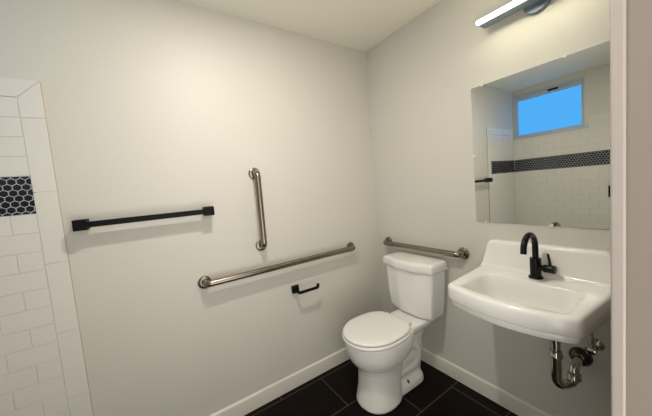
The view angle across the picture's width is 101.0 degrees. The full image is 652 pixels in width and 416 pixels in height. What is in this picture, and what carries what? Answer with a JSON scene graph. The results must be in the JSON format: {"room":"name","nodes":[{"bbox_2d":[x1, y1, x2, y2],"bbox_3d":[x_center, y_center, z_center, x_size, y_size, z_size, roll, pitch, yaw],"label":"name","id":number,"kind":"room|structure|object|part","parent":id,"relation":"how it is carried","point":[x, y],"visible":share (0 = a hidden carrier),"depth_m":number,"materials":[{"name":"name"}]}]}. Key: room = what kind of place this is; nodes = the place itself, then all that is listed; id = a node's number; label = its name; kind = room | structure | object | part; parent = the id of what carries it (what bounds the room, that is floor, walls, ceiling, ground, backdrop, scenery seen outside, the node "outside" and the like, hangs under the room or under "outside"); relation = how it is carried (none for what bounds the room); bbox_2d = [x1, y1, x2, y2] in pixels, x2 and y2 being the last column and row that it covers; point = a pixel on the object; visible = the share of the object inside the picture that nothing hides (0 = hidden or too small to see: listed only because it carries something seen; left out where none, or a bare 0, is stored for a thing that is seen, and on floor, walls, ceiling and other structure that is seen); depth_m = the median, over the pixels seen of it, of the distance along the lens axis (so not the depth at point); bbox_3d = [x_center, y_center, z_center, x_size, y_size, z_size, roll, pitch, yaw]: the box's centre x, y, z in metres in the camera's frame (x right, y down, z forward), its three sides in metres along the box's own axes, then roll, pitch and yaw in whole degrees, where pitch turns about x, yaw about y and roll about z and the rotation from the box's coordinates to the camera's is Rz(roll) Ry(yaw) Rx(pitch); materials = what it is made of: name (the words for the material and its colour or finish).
{"room":"accessible bathroom","nodes":[
{"label":"accessible bathroom","id":0,"kind":"room"},
{"bbox_2d":[0,0,383,415],"bbox_3d":[-0.706,0.088,1.581,2.864,2.427,0.109,-8,5,-33],"label":"wall","id":1,"kind":"structure","parent":0,"point":[110,109],"depth_m":1.43,"materials":[{"name":"paint"}]},
{"bbox_2d":[71,206,214,231],"bbox_3d":[-0.884,0.046,1.363,0.587,0.048,0.074,-8,5,-33],"label":"towel bar","id":2,"kind":"object","parent":1,"relation":"attached to","point":[81,224],"visible":1,"depth_m":1.30,"materials":[{"name":"black metal"}]},
{"bbox_3d":[-1.106,0.076,1.215,0.049,0.048,0.074,-8,5,-33],"label":"post","id":3,"kind":"part","parent":2,"relation":"part of","materials":[{"name":"black metal"}]},
{"bbox_3d":[-0.661,0.016,1.511,0.049,0.048,0.074,-8,5,-33],"label":"post","id":4,"kind":"part","parent":2,"relation":"part of","materials":[{"name":"black metal"}]},
{"bbox_2d":[248,168,266,250],"bbox_3d":[-0.413,0.011,1.675,0.076,0.530,0.076,-8,5,-33],"label":"grab bar","id":5,"kind":"object","parent":1,"relation":"attached to","point":[253,173],"visible":1,"depth_m":1.65,"materials":[{"name":"metal"}]},
{"bbox_2d":[198,242,355,288],"bbox_3d":[-0.232,0.366,1.802,1.143,0.074,0.076,-8,5,-33],"label":"grab bar","id":6,"kind":"object","parent":1,"relation":"attached to","point":[204,282],"visible":1,"depth_m":1.67,"materials":[{"name":"metal"}]},
{"bbox_2d":[210,347,349,415],"bbox_3d":[-0.276,1.206,1.827,1.930,0.097,0.014,-8,5,-33],"label":"baseboard","id":7,"kind":"structure","parent":1,"relation":"attached to","point":[260,398],"depth_m":1.81,"materials":[{"name":"paint"}]},
{"bbox_2d":[291,283,318,293],"bbox_3d":[-0.141,0.551,1.861,0.178,0.049,0.085,-8,5,-33],"label":"toilet paper holder","id":8,"kind":"object","parent":1,"relation":"attached to","point":[295,288],"visible":1,"depth_m":1.83,"materials":[{"name":"black metal"}]},
{"bbox_3d":[-0.211,0.558,1.850,0.048,0.049,0.026,-8,5,-33],"label":"wall plate","id":9,"kind":"part","parent":8,"relation":"part of","materials":[{"name":"black metal"}]},
{"bbox_2d":[179,0,439,51],"bbox_3d":[-0.352,-1.153,0.794,2.864,0.100,1.770,-8,5,-33],"label":"ceiling","id":10,"kind":"structure","parent":0,"point":[360,25],"depth_m":1.68,"materials":[{"name":"paint"}]},
{"bbox_2d":[244,359,517,415],"bbox_3d":[-0.140,1.357,0.986,2.864,0.100,1.770,-8,5,-33],"label":"floor","id":11,"kind":"structure","parent":0,"point":[333,392],"depth_m":1.70,"materials":[{"name":"tile"}]},
{"bbox_2d":[342,252,446,414],"bbox_3d":[0.424,0.786,1.772,0.703,0.822,0.420,-8,5,-33],"label":"toilet","id":12,"kind":"object","parent":11,"relation":"on","point":[385,348],"visible":1,"depth_m":1.71,"materials":[{"name":"ceramic"}]},
{"bbox_3d":[0.307,0.778,1.694,0.426,0.021,0.370,-8,5,-33],"label":"seat","id":13,"kind":"part","parent":12,"relation":"part of","materials":[{"name":"plastic"}]},
{"bbox_3d":[0.305,0.752,1.692,0.418,0.024,0.362,-8,5,-33],"label":"seat lid","id":14,"kind":"part","parent":12,"relation":"part of","materials":[{"name":"plastic"}]},
{"bbox_3d":[0.439,0.983,1.786,0.678,0.425,0.362,-8,5,-33],"label":"bowl","id":15,"kind":"part","parent":12,"relation":"part of","materials":[{"name":"white ceramic"}]},
{"bbox_3d":[0.598,0.382,1.879,0.206,0.064,0.420,-8,5,-33],"label":"tank lid","id":16,"kind":"part","parent":12,"relation":"part of","materials":[{"name":"white ceramic"}]},
{"bbox_3d":[0.620,0.579,1.898,0.179,0.333,0.394,-8,5,-33],"label":"tank","id":17,"kind":"part","parent":12,"relation":"part of","materials":[{"name":"white ceramic"}]},
{"bbox_2d":[366,0,610,415],"bbox_3d":[0.926,-0.052,1.607,0.100,2.427,1.670,-8,5,-33],"label":"wall","id":18,"kind":"structure","parent":0,"point":[421,77],"depth_m":1.64,"materials":[{"name":"paint"}]},
{"bbox_2d":[383,237,469,258],"bbox_3d":[0.657,0.282,1.921,0.076,0.074,0.698,-8,5,-33],"label":"grab bar","id":19,"kind":"object","parent":18,"relation":"attached to","point":[463,253],"visible":1,"depth_m":1.79,"materials":[{"name":"metal"}]},
{"bbox_2d":[421,347,551,415],"bbox_3d":[0.941,1.111,1.718,0.014,0.097,1.514,-8,5,-33],"label":"baseboard","id":20,"kind":"structure","parent":18,"relation":"attached to","point":[514,404],"depth_m":1.66,"materials":[{"name":"paint"}]},
{"bbox_2d":[476,0,549,28],"bbox_3d":[0.934,-0.951,1.217,0.113,0.108,0.448,-8,5,-33],"label":"vanity light","id":21,"kind":"object","parent":18,"relation":"attached to","point":[530,7],"visible":1,"depth_m":1.26,"materials":[{"name":"white plastic"}]},
{"bbox_2d":[448,239,610,343],"bbox_3d":[0.883,0.365,1.210,0.501,0.318,0.549,-8,5,-33],"label":"sink","id":22,"kind":"object","parent":18,"relation":"attached to","point":[568,305],"visible":0.95,"depth_m":1.18,"materials":[{"name":"white ceramic"}]},
{"bbox_2d":[520,232,556,279],"bbox_3d":[0.961,0.225,1.227,0.173,0.229,0.107,-8,5,-33],"label":"faucet","id":23,"kind":"object","parent":22,"relation":"on","point":[536,267],"visible":1,"depth_m":1.26,"materials":[{"name":"black metal"}]},
{"bbox_3d":[0.936,0.181,1.238,0.155,0.139,0.025,-8,5,-33],"label":"spout","id":24,"kind":"part","parent":23,"relation":"part of","materials":[{"name":"black metal"}]},
{"bbox_2d":[528,257,543,279],"bbox_3d":[1.000,0.284,1.282,0.060,0.098,0.060,-8,5,-33],"label":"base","id":25,"kind":"object","parent":23,"relation":"on","point":[536,267],"depth_m":1.26,"materials":[{"name":"black metal"}]},
{"bbox_3d":[1.027,0.241,1.237,0.011,0.062,0.020,-5,4,-8],"label":"lever","id":26,"kind":"part","parent":23,"relation":"part of","materials":[{"name":"black metal"}]},
{"bbox_2d":[549,340,592,389],"bbox_3d":[1.089,0.631,1.200,0.234,0.334,0.086,-7,5,-29],"label":"trap","id":27,"kind":"object","parent":22,"relation":"attached to","point":[579,357],"visible":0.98,"depth_m":1.18,"materials":[{"name":"silver metal"}]},
{"bbox_3d":[1.143,0.717,1.225,0.126,0.062,0.038,-8,5,-33],"label":"trap arm","id":28,"kind":"part","parent":27,"relation":"part of","materials":[{"name":"silver metal"}]},
{"bbox_2d":[471,40,609,228],"bbox_3d":[1.010,-0.294,1.332,0.009,0.773,0.561,-8,5,-33],"label":"wall mirror","id":29,"kind":"object","parent":18,"relation":"attached to","point":[541,133],"visible":0.99,"depth_m":1.27,"materials":[{"name":"silver mirror"}]},
{"bbox_2d":[480,239,610,288],"bbox_3d":[1.055,0.269,1.322,0.072,0.172,0.544,-8,5,-33],"label":"backsplash","id":30,"kind":"structure","parent":18,"relation":"attached to","point":[591,267],"depth_m":1.25,"materials":[{"name":"white ceramic"}]},
{"bbox_2d":[583,333,604,354],"bbox_3d":[1.167,0.563,1.191,0.104,0.175,0.068,-7,5,-25],"label":"shutoff valve","id":31,"kind":"object","parent":18,"relation":"attached to","point":[595,345],"visible":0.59,"depth_m":1.18,"materials":[{"name":"silver metal"}]},
{"bbox_3d":[1.155,0.624,1.175,0.022,0.033,0.046,-8,5,-33],"label":"oval handle","id":32,"kind":"part","parent":31,"relation":"part of","materials":[{"name":"silver metal"}]},
{"bbox_2d":[626,0,651,415],"bbox_3d":[0.164,0.121,0.185,2.764,2.427,0.131,-8,5,-33],"label":"wall","id":33,"kind":"structure","parent":0,"point":[638,12],"depth_m":0.54,"materials":[{"name":"paint"}]},
{"bbox_2d":[610,0,625,415],"bbox_3d":[0.653,0.208,0.594,0.064,2.110,0.022,-8,5,-33],"label":"trim","id":34,"kind":"structure","parent":33,"relation":"attached to","point":[617,7],"depth_m":0.56,"materials":[{"name":"paint"}]}
]}

